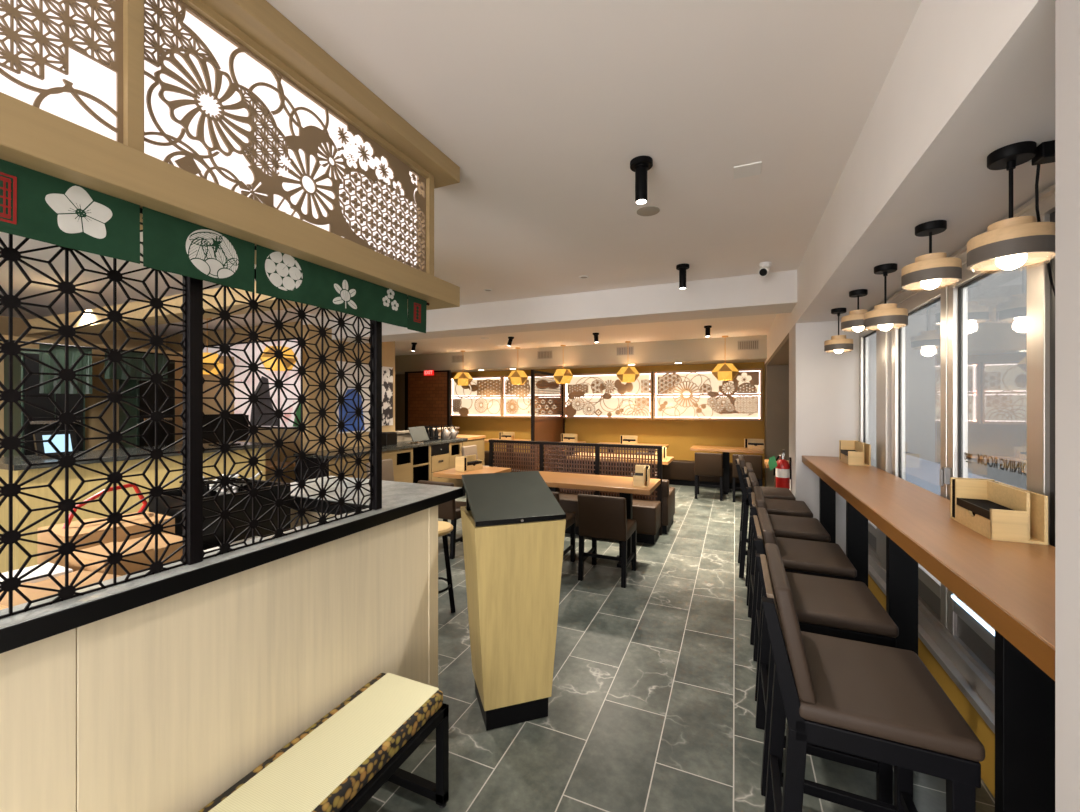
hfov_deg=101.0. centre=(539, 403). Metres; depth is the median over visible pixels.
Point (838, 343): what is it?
pendant lamp
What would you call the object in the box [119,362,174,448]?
tall cabinet
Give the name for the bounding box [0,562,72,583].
paper stack
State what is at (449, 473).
dining table
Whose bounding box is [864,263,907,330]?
pendant lamp
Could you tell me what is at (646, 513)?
bench
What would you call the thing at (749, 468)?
cushion
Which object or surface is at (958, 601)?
light strip
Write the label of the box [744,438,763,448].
box
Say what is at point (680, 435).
wall
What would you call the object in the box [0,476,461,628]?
countertop
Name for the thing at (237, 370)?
mural panel
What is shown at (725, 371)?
lantern
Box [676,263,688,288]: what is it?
ceiling spotlight
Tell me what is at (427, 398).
screen panel
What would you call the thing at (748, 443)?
tray
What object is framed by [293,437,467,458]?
countertop
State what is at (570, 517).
dining chair
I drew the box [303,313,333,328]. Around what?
trim
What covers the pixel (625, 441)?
tray
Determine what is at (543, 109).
ceiling
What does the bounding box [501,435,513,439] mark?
tray
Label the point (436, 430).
sauce bottle
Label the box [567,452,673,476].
dining table
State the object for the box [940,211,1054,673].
window
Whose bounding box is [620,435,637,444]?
box
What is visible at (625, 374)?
lantern
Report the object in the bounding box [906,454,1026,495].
ground
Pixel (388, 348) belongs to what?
wall
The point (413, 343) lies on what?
ceiling spotlight
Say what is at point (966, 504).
tray
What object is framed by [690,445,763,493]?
dining table
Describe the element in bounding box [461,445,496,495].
dining chair
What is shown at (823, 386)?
wall
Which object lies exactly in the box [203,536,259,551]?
paper stack
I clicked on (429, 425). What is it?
rack
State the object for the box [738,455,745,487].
cushion
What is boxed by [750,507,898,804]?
bar stool
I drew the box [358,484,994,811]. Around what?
floor
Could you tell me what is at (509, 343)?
ceiling spotlight
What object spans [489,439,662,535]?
divider
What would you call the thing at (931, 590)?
window
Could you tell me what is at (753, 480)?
cushion
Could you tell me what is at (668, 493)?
bench
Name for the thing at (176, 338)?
wall
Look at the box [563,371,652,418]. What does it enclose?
wall panel
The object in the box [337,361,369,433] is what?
poster
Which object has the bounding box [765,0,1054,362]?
beam
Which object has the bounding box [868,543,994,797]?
wall
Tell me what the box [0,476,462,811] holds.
half wall
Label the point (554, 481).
dining table
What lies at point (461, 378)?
lantern
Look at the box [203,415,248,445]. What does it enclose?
monitor
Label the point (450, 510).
dining chair
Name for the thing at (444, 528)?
round stool
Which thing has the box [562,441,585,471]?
dining table
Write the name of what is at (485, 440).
dining table
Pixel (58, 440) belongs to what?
screen
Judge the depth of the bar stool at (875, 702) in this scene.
1.16 m
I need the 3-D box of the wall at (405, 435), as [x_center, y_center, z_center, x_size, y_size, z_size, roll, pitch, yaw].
[-1.972,0.970,7.808,0.160,1.060,1.720,0,0,24]
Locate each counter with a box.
[0,441,272,572]
[293,435,485,487]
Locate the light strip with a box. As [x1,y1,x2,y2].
[951,595,994,635]
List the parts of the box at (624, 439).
drawer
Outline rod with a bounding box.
[0,339,179,356]
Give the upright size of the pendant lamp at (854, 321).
0.250 m
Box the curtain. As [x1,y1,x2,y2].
[0,159,429,332]
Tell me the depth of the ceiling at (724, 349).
8.50 m
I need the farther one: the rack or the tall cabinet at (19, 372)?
the rack
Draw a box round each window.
[859,328,891,570]
[892,286,946,626]
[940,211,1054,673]
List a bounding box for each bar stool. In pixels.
[735,455,795,577]
[742,462,812,605]
[744,472,830,644]
[748,486,856,700]
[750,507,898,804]
[755,543,984,811]
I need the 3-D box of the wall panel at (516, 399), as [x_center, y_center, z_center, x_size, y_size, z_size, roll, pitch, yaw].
[-0.181,-0.165,9.629,1.420,0.920,0.103,0,0,24]
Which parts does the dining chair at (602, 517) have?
leg, leg, backrest, seat, leg, leg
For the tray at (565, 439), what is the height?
0.099 m
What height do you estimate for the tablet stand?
0.245 m
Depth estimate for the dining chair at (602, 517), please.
3.71 m
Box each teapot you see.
[442,425,451,439]
[449,425,458,438]
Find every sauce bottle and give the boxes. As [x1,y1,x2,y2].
[430,427,433,439]
[434,427,437,438]
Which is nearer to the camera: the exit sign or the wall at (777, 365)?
the wall at (777, 365)
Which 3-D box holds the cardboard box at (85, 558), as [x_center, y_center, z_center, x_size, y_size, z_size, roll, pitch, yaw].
[-1.237,0.539,1.361,0.191,0.221,0.240,0,0,20]
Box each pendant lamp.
[824,308,852,352]
[841,289,867,331]
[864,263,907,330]
[901,220,961,290]
[967,141,1054,272]
[1028,140,1054,295]
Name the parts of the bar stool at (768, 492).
leg, leg, seat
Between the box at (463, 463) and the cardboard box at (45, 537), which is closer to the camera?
the cardboard box at (45, 537)
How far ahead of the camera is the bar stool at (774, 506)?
3.31 m
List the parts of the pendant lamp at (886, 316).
cord, bulb, lamp shade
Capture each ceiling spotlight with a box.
[411,342,416,350]
[507,337,513,345]
[593,333,598,342]
[630,156,652,203]
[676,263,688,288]
[704,325,711,336]
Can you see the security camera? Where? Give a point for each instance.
(765, 266)
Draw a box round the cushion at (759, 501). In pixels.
[754,486,767,512]
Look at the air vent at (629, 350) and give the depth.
8.22 m
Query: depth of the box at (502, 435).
9.35 m
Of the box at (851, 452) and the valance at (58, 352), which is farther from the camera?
the valance at (58, 352)
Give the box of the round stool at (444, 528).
[438,521,455,612]
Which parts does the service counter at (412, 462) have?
drawer, drawer, drawer, door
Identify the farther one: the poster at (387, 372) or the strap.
the poster at (387, 372)
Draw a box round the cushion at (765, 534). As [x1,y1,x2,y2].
[757,507,776,544]
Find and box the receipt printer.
[382,432,396,445]
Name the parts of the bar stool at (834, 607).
leg, leg, seat, seat frame, leg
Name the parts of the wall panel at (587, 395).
rail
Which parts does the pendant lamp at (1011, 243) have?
lamp shade, cord, bulb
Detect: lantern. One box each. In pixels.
[203,318,226,374]
[260,309,297,370]
[453,351,472,385]
[508,347,527,384]
[553,345,572,383]
[616,341,639,381]
[711,336,738,380]
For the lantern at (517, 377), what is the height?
0.734 m
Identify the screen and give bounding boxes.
[0,217,381,618]
[33,430,78,457]
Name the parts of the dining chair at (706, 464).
leg, backrest, leg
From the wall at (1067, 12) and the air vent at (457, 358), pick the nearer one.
the wall at (1067, 12)
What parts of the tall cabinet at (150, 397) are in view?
door, door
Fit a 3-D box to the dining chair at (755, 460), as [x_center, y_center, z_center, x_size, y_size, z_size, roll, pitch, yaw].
[3.214,1.133,6.911,0.410,0.735,0.480,0,0,24]
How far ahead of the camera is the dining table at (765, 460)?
5.73 m
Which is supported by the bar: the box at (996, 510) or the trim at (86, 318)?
the box at (996, 510)
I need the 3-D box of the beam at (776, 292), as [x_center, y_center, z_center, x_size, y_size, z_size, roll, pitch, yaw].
[-1.901,-0.993,5.779,9.080,0.274,0.460,0,0,24]
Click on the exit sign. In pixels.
(426, 372)
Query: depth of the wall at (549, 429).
8.47 m
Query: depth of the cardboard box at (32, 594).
1.09 m
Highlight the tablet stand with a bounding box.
[408,426,428,442]
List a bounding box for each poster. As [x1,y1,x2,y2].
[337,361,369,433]
[382,366,392,425]
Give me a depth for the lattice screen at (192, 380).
1.17 m
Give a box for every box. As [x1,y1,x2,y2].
[0,570,119,609]
[37,511,174,566]
[69,533,181,575]
[455,455,482,471]
[499,432,514,439]
[561,433,576,441]
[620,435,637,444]
[633,465,649,486]
[655,447,666,460]
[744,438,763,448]
[839,440,870,465]
[950,477,1047,544]
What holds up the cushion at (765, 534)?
on the bar stool at (834, 607)
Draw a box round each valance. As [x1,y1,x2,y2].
[39,345,91,393]
[105,350,167,380]
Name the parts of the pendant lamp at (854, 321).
lamp shade, bulb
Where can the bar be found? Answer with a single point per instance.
(1009, 585)
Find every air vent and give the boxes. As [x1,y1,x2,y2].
[452,355,463,362]
[537,350,551,358]
[617,346,633,355]
[738,340,758,349]
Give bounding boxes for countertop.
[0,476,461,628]
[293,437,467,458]
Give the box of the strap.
[62,484,147,528]
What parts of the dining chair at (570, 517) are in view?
backrest, seat, leg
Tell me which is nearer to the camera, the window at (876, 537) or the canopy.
the canopy
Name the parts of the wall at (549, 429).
post, rail, rail, panel, grid panel, post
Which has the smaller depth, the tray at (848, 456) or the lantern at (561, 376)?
the tray at (848, 456)
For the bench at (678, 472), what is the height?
0.440 m
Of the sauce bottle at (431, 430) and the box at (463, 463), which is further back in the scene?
the sauce bottle at (431, 430)
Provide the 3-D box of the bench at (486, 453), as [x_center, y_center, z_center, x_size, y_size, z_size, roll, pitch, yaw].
[-0.471,1.280,9.665,1.780,0.440,0.248,0,0,24]
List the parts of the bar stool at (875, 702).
leg, leg, seat frame, seat, leg, leg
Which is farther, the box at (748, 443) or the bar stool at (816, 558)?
the box at (748, 443)
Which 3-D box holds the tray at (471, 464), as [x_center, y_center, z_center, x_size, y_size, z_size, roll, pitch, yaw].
[-0.775,0.701,5.089,0.089,0.099,0.249,0,0,36]
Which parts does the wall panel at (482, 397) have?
rail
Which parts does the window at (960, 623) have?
kick panel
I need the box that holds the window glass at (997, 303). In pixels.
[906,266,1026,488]
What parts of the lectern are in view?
lid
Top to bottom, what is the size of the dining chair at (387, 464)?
0.800 m
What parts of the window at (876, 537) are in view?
kick panel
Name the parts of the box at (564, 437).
drawer, panel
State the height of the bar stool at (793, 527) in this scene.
1.018 m
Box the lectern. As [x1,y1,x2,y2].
[461,471,565,730]
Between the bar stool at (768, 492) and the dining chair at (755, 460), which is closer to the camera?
the bar stool at (768, 492)
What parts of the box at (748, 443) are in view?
drawer, panel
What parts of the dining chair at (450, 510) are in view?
backrest, seat, leg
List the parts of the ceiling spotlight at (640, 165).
mounting plate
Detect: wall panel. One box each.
[451,376,501,416]
[502,375,561,417]
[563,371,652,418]
[653,368,761,420]
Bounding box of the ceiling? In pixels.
[0,0,921,355]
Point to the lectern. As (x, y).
(513, 524)
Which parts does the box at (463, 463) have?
panel, panel, drawer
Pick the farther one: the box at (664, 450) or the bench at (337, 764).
the box at (664, 450)
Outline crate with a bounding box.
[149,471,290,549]
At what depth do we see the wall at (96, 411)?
5.25 m
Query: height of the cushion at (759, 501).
0.288 m
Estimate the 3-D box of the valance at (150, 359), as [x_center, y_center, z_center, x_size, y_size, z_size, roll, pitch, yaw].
[-4.376,-0.410,4.838,0.027,0.300,0.550,0,0,24]
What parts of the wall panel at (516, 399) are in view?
rail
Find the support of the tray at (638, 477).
on the box at (641, 478)
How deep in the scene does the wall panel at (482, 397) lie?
10.15 m
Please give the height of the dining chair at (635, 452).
0.735 m
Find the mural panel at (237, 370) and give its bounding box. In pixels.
[203,337,300,428]
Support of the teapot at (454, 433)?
on the service counter at (412, 462)
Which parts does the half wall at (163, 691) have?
return panel, corner post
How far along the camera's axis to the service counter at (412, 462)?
6.84 m
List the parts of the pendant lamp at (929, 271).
cord, bulb, lamp shade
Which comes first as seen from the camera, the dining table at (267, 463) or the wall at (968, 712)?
the wall at (968, 712)
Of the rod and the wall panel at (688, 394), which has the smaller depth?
the rod
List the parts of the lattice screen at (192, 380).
lattice panel, post, lattice panel, post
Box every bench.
[199,673,448,811]
[484,451,526,468]
[512,469,674,533]
[559,492,660,543]
[575,460,757,488]
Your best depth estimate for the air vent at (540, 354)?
8.88 m
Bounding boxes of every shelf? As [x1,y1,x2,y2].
[29,420,80,423]
[143,418,171,420]
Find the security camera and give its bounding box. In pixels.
[758,262,771,276]
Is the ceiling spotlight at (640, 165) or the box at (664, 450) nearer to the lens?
the ceiling spotlight at (640, 165)
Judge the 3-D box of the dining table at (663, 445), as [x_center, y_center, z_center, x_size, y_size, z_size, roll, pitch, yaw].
[1.681,1.125,8.248,1.300,0.750,0.540,0,0,24]
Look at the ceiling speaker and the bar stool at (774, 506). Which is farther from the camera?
the bar stool at (774, 506)
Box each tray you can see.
[467,460,482,468]
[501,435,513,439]
[563,437,576,441]
[623,439,636,443]
[633,473,642,485]
[748,443,763,444]
[841,449,862,464]
[960,498,1012,510]
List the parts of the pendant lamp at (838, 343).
lamp shade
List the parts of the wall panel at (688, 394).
rail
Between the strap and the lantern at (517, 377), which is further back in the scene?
the lantern at (517, 377)
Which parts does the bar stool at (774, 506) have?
leg, leg, seat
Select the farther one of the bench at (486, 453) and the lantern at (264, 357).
the bench at (486, 453)
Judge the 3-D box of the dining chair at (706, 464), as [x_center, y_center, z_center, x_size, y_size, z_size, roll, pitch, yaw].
[2.718,1.133,7.150,0.410,0.735,0.480,0,0,24]
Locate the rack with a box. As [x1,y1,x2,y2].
[415,425,441,441]
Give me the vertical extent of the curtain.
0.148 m
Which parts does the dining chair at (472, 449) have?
backrest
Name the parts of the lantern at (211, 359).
cord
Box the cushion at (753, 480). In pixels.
[748,472,758,492]
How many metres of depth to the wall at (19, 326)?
6.52 m
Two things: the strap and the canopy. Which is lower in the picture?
the strap
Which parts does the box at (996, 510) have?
panel, drawer, panel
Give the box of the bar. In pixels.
[802,455,1054,811]
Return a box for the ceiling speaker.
[637,206,659,215]
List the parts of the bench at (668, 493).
backrest, seat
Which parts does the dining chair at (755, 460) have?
leg, backrest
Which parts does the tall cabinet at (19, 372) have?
door, door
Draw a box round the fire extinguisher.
[768,450,790,488]
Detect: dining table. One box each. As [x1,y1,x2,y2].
[265,461,294,470]
[433,466,510,541]
[484,438,530,467]
[539,471,660,567]
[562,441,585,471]
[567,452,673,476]
[600,442,668,474]
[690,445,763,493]
[764,459,788,467]
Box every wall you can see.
[0,316,165,349]
[0,335,233,456]
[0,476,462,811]
[166,321,300,482]
[303,324,394,451]
[395,362,764,486]
[395,427,458,441]
[531,370,564,470]
[765,333,788,486]
[789,320,875,553]
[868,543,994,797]
[1055,0,1079,811]
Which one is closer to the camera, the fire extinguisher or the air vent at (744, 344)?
the fire extinguisher
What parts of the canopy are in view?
rail, cornice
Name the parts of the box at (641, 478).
panel, panel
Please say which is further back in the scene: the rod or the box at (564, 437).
the box at (564, 437)
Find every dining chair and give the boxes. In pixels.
[366,459,393,480]
[418,480,465,558]
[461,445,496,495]
[552,492,574,561]
[577,494,635,587]
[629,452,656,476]
[695,452,722,500]
[732,454,761,501]
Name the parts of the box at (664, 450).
panel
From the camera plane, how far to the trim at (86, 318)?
4.06 m
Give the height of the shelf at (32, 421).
0.030 m
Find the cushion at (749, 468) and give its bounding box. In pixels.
[746,462,753,483]
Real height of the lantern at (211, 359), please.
0.734 m
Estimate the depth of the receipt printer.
6.41 m
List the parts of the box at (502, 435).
panel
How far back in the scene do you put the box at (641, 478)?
4.07 m
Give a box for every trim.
[28,281,310,336]
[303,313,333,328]
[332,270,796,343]
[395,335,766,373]
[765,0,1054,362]
[870,184,1054,310]
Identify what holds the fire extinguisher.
attached to the wall at (823, 386)
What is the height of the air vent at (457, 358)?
0.160 m
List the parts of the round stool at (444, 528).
seat, leg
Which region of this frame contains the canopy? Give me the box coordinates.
[0,0,459,309]
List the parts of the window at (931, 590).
kick panel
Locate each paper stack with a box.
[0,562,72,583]
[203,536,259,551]
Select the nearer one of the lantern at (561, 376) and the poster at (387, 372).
the poster at (387, 372)
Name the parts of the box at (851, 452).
drawer, panel, panel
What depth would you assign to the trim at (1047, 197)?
1.53 m
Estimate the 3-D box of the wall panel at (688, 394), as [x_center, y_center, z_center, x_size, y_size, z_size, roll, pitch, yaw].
[3.052,-0.165,8.212,1.880,0.920,0.103,0,0,24]
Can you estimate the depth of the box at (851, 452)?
3.23 m
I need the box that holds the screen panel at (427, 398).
[405,370,450,429]
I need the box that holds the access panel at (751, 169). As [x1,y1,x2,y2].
[734,161,761,178]
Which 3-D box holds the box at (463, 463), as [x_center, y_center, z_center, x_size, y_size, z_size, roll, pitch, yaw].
[-0.809,0.671,5.082,0.135,0.158,0.300,0,0,36]
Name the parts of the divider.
post, grid panel, post, grid panel, rail, post, grid panel, post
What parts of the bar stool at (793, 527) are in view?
leg, leg, seat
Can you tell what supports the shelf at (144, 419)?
attached to the tall cabinet at (150, 397)
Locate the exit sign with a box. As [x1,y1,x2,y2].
[424,370,433,375]
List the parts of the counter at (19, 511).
panel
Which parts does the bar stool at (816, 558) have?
leg, leg, seat, seat frame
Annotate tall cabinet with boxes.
[4,348,84,456]
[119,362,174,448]
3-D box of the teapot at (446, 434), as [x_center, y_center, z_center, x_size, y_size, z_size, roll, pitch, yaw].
[-1.594,0.478,7.545,0.170,0.243,0.199,0,0,-31]

